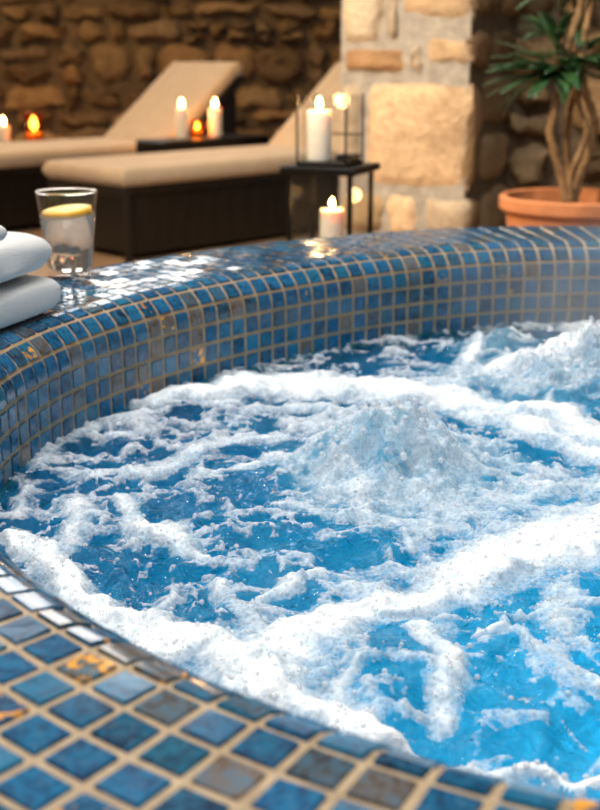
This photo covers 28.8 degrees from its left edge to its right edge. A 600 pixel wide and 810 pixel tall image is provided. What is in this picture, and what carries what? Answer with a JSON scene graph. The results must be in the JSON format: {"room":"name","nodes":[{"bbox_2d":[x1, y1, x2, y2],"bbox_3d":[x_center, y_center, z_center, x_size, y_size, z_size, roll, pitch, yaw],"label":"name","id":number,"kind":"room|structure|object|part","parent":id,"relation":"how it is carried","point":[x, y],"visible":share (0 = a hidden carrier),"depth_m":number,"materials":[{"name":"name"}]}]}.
{"room":"spa hot tub room","nodes":[
{"label":"spa hot tub room","id":0,"kind":"room"},
{"bbox_2d":[0,0,341,183],"bbox_3d":[-0.946,-3.670,7.075,8.529,4.636,0.438,0,17,0],"label":"wall","id":1,"kind":"structure","parent":0,"point":[77,67],"depth_m":7.38,"materials":[{"name":"beige stone"}]},
{"bbox_2d":[5,184,339,276],"bbox_3d":[-0.200,-0.211,3.695,12.000,0.100,10.000,0,17,0],"label":"floor","id":2,"kind":"structure","parent":0,"point":[102,257],"depth_m":5.10,"materials":[{"name":"wood"}]},
{"bbox_2d":[0,62,245,227],"bbox_3d":[-1.153,-1.352,5.980,0.560,0.775,1.907,16,23,42],"label":"sun lounger","id":3,"kind":"object","parent":2,"relation":"on","point":[153,115],"visible":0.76,"depth_m":6.17,"materials":[{"name":"beige fabric"}]},
{"bbox_2d":[0,137,135,168],"bbox_3d":[-1.351,-1.251,5.800,0.560,0.090,1.340,16,23,42],"label":"seat cushion","id":4,"kind":"object","parent":3,"relation":"on","point":[25,154],"depth_m":5.69,"materials":[{"name":"fabric"}]},
{"bbox_2d":[104,62,242,139],"bbox_3d":[-0.702,-1.641,6.374,0.560,0.082,0.680,16,60,42],"label":"cushion","id":5,"kind":"object","parent":3,"relation":"on","point":[153,115],"depth_m":6.31,"materials":[{"name":"fabric"}]},
{"bbox_3d":[-0.674,-1.599,6.416,0.540,0.428,0.539,16,23,42],"label":"frame","id":6,"kind":"part","parent":3,"relation":"part of","materials":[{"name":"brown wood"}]},
{"bbox_2d":[42,62,340,262],"bbox_3d":[-0.233,-1.189,5.434,0.560,0.775,1.907,16,23,42],"label":"sun lounger","id":7,"kind":"object","parent":2,"relation":"on","point":[143,203],"visible":0.54,"depth_m":5.00,"materials":[{"name":"brown wood"}]},
{"bbox_3d":[-1.065,-0.819,5.047,0.030,0.290,0.030,16,23,42],"label":"leg","id":8,"kind":"part","parent":7,"relation":"part of","materials":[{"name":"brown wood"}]},
{"bbox_3d":[-0.693,-0.715,4.698,0.030,0.290,0.030,16,23,42],"label":"leg","id":9,"kind":"part","parent":7,"relation":"part of","materials":[{"name":"brown wood"}]},
{"bbox_2d":[42,145,337,187],"bbox_3d":[-0.431,-1.087,5.253,0.560,0.090,1.340,16,23,42],"label":"seat cushion","id":10,"kind":"object","parent":7,"relation":"on","point":[200,168],"depth_m":4.94,"materials":[{"name":"fabric"}]},
{"bbox_2d":[268,62,340,149],"bbox_3d":[0.218,-1.477,5.828,0.560,0.082,0.680,16,60,42],"label":"cushion","id":11,"kind":"object","parent":7,"relation":"on","point":[329,89],"depth_m":5.87,"materials":[{"name":"fabric"}]},
{"bbox_2d":[136,133,268,153],"bbox_3d":[-0.485,-1.162,5.978,0.240,0.412,0.700,16,23,42],"label":"side table","id":12,"kind":"object","parent":2,"relation":"on","point":[153,145],"visible":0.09,"depth_m":5.78,"materials":[{"name":"black wood"}]},
{"bbox_2d":[175,98,188,138],"bbox_3d":[-0.587,-1.424,5.792,0.062,0.196,0.062,0,17,0],"label":"pillar candle","id":13,"kind":"object","parent":12,"relation":"on","point":[181,113],"visible":1,"depth_m":5.77,"materials":[{"name":"beige wax"}]},
{"bbox_2d":[192,123,201,135],"bbox_3d":[-0.520,-1.398,5.899,0.072,0.085,0.072,0,17,0],"label":"votive candle","id":14,"kind":"object","parent":12,"relation":"on","point":[194,132],"visible":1,"depth_m":5.89,"materials":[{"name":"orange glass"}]},
{"bbox_2d":[208,98,221,136],"bbox_3d":[-0.432,-1.466,5.943,0.068,0.191,0.068,0,17,0],"label":"pillar candle","id":15,"kind":"object","parent":12,"relation":"on","point":[214,114],"visible":1,"depth_m":5.92,"materials":[{"name":"beige wax"}]},
{"bbox_2d":[0,226,599,809],"bbox_3d":[0.434,0.203,1.227,1.969,0.522,1.959,0,17,0],"label":"hot tub","id":16,"kind":"object","parent":2,"relation":"on","point":[91,718],"visible":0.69,"depth_m":1.23,"materials":[{"name":"blue tile"}]},
{"bbox_2d":[0,274,60,328],"bbox_3d":[-0.409,-0.103,1.256,0.187,0.048,0.292,6,18,18],"label":"folded towel","id":17,"kind":"object","parent":16,"relation":"on","point":[25,296],"visible":0.99,"depth_m":1.29,"materials":[{"name":"white fabric"}]},
{"bbox_2d":[0,232,51,282],"bbox_3d":[-0.410,-0.149,1.238,0.184,0.049,0.286,5,17,17],"label":"folded towel","id":18,"kind":"object","parent":17,"relation":"on","point":[20,253],"visible":0.99,"depth_m":1.28,"materials":[{"name":"white fabric"}]},
{"bbox_2d":[0,225,7,240],"bbox_3d":[-0.338,-0.156,1.138,0.026,0.026,0.160,6,18,19],"label":"cord","id":19,"kind":"object","parent":18,"relation":"on","point":[3,232],"visible":1,"depth_m":1.20,"materials":[{"name":"white fabric"}]},
{"bbox_2d":[34,187,96,277],"bbox_3d":[-0.311,-0.230,1.567,0.083,0.115,0.083,0,17,0],"label":"drinking glass","id":20,"kind":"object","parent":16,"relation":"on","point":[95,190],"visible":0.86,"depth_m":1.55,"materials":[{"name":"clear glass"}]},
{"bbox_2d":[40,212,94,271],"bbox_3d":[-0.311,-0.220,1.570,0.073,0.075,0.073,0,17,0],"label":"water","id":21,"kind":"object","parent":20,"relation":"in","point":[70,239],"visible":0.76,"depth_m":1.54,"materials":[{"name":"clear liquid"}]},
{"bbox_2d":[42,204,92,216],"bbox_3d":[-0.311,-0.257,1.559,0.066,0.018,0.066,-14,22,-39],"label":"lemon slice","id":22,"kind":"object","parent":21,"relation":"on","point":[68,210],"visible":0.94,"depth_m":1.54,"materials":[{"name":"yellow food"}]},
{"bbox_2d":[0,322,599,800],"bbox_3d":[0.434,0.047,1.181,1.478,0.088,1.465,0,17,0],"label":"pool water","id":23,"kind":"object","parent":16,"relation":"in","point":[565,738],"visible":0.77,"depth_m":1.07,"materials":[{"name":"blue liquid"}]},
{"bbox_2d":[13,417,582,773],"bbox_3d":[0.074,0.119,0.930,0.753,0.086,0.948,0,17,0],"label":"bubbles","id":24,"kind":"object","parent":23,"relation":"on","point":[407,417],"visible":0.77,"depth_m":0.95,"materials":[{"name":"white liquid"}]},
{"bbox_2d":[0,320,599,796],"bbox_3d":[0.434,0.042,1.179,1.478,0.091,1.465,0,17,0],"label":"foam","id":25,"kind":"object","parent":23,"relation":"on","point":[255,668],"visible":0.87,"depth_m":1.00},
{"bbox_2d":[280,162,379,240],"bbox_3d":[0.078,-0.348,3.028,0.199,0.545,0.199,7,18,21],"label":"lantern stand","id":26,"kind":"object","parent":2,"relation":"on","point":[350,172],"visible":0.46,"depth_m":2.91,"materials":[{"name":"black metal"}]},
{"bbox_3d":[-0.027,-0.337,2.984,0.012,0.502,0.012,7,18,21],"label":"frame post","id":27,"kind":"part","parent":26,"relation":"part of","materials":[{"name":"black metal"}]},
{"bbox_3d":[0.034,-0.380,3.127,0.012,0.502,0.012,7,18,21],"label":"frame post","id":28,"kind":"part","parent":26,"relation":"part of","materials":[{"name":"black metal"}]},
{"bbox_3d":[0.078,-0.600,2.952,0.199,0.019,0.199,7,18,21],"label":"plate","id":29,"kind":"part","parent":26,"relation":"part of","materials":[{"name":"black metal"}]},
{"bbox_2d":[296,93,364,167],"bbox_3d":[0.076,-0.689,2.917,0.133,0.172,0.133,7,18,21],"label":"glass lantern","id":30,"kind":"object","parent":26,"relation":"on","point":[343,160],"visible":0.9,"depth_m":2.90,"materials":[{"name":"black metal"}]},
{"bbox_3d":[-0.007,-0.683,2.882,0.005,0.162,0.005,7,18,21],"label":"frame post","id":31,"kind":"part","parent":30,"relation":"part of","materials":[{"name":"black metal"}]},
{"bbox_3d":[0.041,-0.717,2.995,0.005,0.162,0.005,7,18,21],"label":"frame post","id":32,"kind":"part","parent":30,"relation":"part of","materials":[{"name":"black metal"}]},
{"bbox_2d":[307,96,331,161],"bbox_3d":[0.048,-0.689,2.909,0.062,0.157,0.062,0,17,0],"label":"pillar candle","id":33,"kind":"object","parent":30,"relation":"in","point":[319,122],"visible":1,"depth_m":2.89,"materials":[{"name":"beige wax"}]},
{"bbox_3d":[0.076,-0.611,2.940,0.133,0.010,0.133,7,18,21],"label":"plate","id":34,"kind":"part","parent":30,"relation":"part of","materials":[{"name":"black metal"}]},
{"bbox_3d":[0.111,-0.670,2.836,0.005,0.162,0.005,7,18,21],"label":"frame post","id":35,"kind":"part","parent":30,"relation":"part of","materials":[{"name":"black metal"}]},
{"bbox_3d":[0.100,-0.692,2.978,0.123,0.004,0.003,7,18,21],"label":"rail","id":36,"kind":"part","parent":30,"relation":"part of","materials":[{"name":"metal"}]},
{"bbox_3d":[0.159,-0.704,2.950,0.005,0.162,0.005,7,18,21],"label":"frame post","id":37,"kind":"part","parent":30,"relation":"part of","materials":[{"name":"black metal"}]},
{"bbox_2d":[320,198,343,236],"bbox_3d":[0.082,-0.446,2.993,0.062,0.172,0.062,0,17,0],"label":"pillar candle","id":38,"kind":"object","parent":26,"relation":"on","point":[331,219],"visible":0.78,"depth_m":2.96,"materials":[{"name":"beige wax"}]},
{"bbox_3d":[0.122,-0.320,2.926,0.012,0.502,0.012,7,18,21],"label":"frame post","id":39,"kind":"part","parent":26,"relation":"part of","materials":[{"name":"black metal"}]},
{"bbox_3d":[0.183,-0.363,3.070,0.012,0.502,0.012,7,18,21],"label":"frame post","id":40,"kind":"part","parent":26,"relation":"part of","materials":[{"name":"black metal"}]},
{"bbox_2d":[482,0,599,226],"bbox_3d":[0.724,-0.690,3.136,0.430,1.138,0.410,8,18,24],"label":"potted plant","id":41,"kind":"object","parent":2,"relation":"on","point":[568,204],"visible":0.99,"depth_m":3.06,"materials":[{"name":"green plant"}]},
{"bbox_3d":[0.742,-0.357,3.233,0.396,0.446,0.396,0,17,0],"label":"pot","id":42,"kind":"part","parent":41,"relation":"part of","materials":[{"name":"ceramic"}]},
{"bbox_3d":[0.702,-0.845,3.097,0.094,0.610,0.065,0,17,0],"label":"stem","id":43,"kind":"part","parent":41,"relation":"part of","materials":[{"name":"brown plant"}]},
{"bbox_3d":[0.737,-0.818,3.141,0.050,0.538,0.028,13,21,37],"label":"stem","id":44,"kind":"part","parent":41,"relation":"part of","materials":[{"name":"brown plant"}]},
{"bbox_3d":[0.743,-0.699,3.121,0.052,0.310,0.058,0,17,0],"label":"stem","id":45,"kind":"part","parent":41,"relation":"part of","materials":[{"name":"brown plant"}]},
{"bbox_3d":[0.761,-0.846,3.093,0.095,0.613,0.034,-11,20,-33],"label":"stem","id":46,"kind":"part","parent":41,"relation":"part of","materials":[{"name":"brown plant"}]},
{"bbox_3d":[-1.640,-1.384,6.914,0.520,0.300,0.240,0,17,0],"label":"side table","id":47,"kind":"object","parent":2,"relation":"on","visible":0},
{"bbox_2d":[0,116,10,142],"bbox_3d":[-1.740,-1.609,6.846,0.072,0.169,0.072,0,17,0],"label":"pillar candle","id":48,"kind":"object","parent":47,"relation":"on","point":[4,129],"visible":0.73,"depth_m":6.82,"materials":[{"name":"beige wax"}]},
{"bbox_2d":[24,116,41,140],"bbox_3d":[-1.565,-1.624,6.862,0.124,0.190,0.124,0,17,0],"label":"votive candle","id":49,"kind":"object","parent":47,"relation":"on","point":[31,136],"visible":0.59,"depth_m":6.84,"materials":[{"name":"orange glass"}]},
{"bbox_2d":[338,0,520,234],"bbox_3d":[0.488,-1.906,4.128,0.547,2.900,0.686,7,18,23],"label":"stone pillar","id":50,"kind":"structure","parent":0,"point":[439,144],"depth_m":4.11,"materials":[{"name":"beige stone"}]},
{"bbox_2d":[504,0,599,225],"bbox_3d":[2.290,-1.810,4.327,3.022,2.636,0.403,1,17,4],"label":"wall","id":51,"kind":"structure","parent":0,"point":[530,164],"depth_m":4.54,"materials":[{"name":"beige stone"}]}
]}

